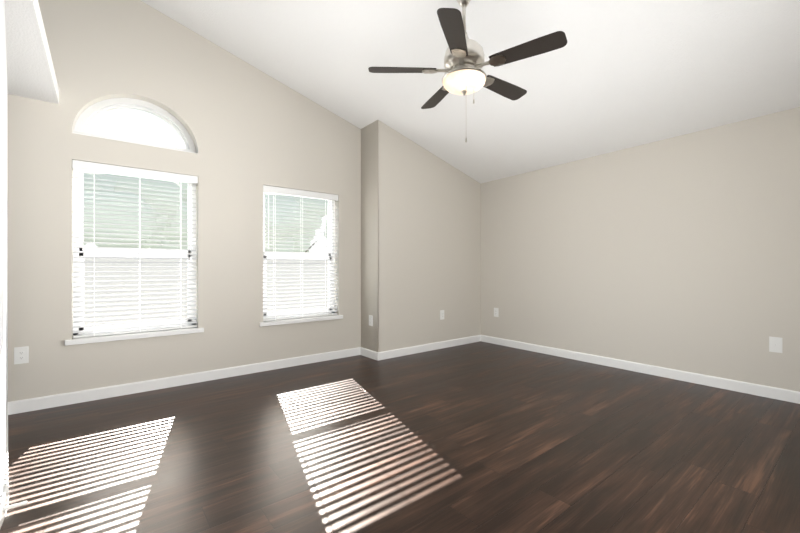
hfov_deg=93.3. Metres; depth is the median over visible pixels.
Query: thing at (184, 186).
tree
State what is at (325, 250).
blind cord
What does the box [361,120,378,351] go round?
wall
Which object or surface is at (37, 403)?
baseboard
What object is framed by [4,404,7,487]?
baseboard
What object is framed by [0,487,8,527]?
baseboard
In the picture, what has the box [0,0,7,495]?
wall
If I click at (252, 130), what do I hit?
wall
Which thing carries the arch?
attached to the wall at (252, 130)
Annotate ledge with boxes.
[4,0,58,103]
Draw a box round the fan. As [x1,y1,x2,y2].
[368,0,566,141]
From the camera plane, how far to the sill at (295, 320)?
4.39 m
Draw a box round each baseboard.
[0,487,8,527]
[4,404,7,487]
[8,347,360,414]
[360,347,378,360]
[377,335,480,360]
[481,335,799,403]
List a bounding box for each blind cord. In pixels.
[268,193,275,319]
[325,199,334,314]
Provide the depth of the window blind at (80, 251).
3.47 m
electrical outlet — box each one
[14,346,28,363]
[369,315,372,325]
[440,310,443,319]
[494,308,497,316]
[769,336,781,352]
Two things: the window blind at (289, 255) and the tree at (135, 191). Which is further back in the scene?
the tree at (135, 191)
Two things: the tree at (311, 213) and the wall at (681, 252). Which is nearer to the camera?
the wall at (681, 252)
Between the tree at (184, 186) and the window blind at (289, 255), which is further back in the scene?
the tree at (184, 186)
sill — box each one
[64,327,203,345]
[75,133,197,153]
[259,315,342,326]
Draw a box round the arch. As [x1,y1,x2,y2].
[73,98,195,152]
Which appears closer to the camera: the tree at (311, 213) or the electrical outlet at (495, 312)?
the electrical outlet at (495, 312)
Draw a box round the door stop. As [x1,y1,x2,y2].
[3,501,27,511]
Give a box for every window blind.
[72,160,197,337]
[263,185,337,320]
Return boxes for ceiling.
[141,0,799,183]
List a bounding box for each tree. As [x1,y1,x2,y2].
[83,172,184,247]
[140,182,187,248]
[265,193,326,251]
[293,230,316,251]
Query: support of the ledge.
attached to the wall at (3, 246)
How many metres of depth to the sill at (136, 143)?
3.42 m
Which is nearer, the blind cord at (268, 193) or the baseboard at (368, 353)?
the blind cord at (268, 193)
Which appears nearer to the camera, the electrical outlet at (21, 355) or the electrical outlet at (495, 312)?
the electrical outlet at (21, 355)
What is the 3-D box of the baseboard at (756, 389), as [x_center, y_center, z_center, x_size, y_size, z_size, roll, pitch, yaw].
[2.638,1.101,4.066,0.015,0.098,4.500,0,0,-38]
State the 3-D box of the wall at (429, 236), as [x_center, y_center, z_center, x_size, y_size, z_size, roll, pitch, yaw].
[0.386,-0.365,5.517,2.103,3.129,0.570,0,0,-38]
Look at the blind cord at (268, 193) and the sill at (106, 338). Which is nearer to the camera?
the sill at (106, 338)
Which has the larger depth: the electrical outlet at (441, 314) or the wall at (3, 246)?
the electrical outlet at (441, 314)
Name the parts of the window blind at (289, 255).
right window blind rails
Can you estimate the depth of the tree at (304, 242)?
36.67 m
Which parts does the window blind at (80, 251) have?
left window blind rails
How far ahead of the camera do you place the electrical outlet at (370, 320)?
4.75 m
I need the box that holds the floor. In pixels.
[0,341,799,532]
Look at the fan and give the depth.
2.54 m
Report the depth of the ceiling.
3.38 m
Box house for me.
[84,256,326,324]
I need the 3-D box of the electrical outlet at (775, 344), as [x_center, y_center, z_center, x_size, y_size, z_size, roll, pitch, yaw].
[3.261,0.680,3.279,0.016,0.132,0.082,0,0,-38]
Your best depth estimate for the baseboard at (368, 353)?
4.75 m
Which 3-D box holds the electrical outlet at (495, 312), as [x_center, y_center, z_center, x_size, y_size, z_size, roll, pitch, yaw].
[1.424,0.680,5.603,0.009,0.132,0.082,0,0,-38]
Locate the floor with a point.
(480, 437)
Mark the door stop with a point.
(15, 505)
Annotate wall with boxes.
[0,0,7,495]
[8,0,360,401]
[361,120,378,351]
[379,121,480,351]
[481,107,799,391]

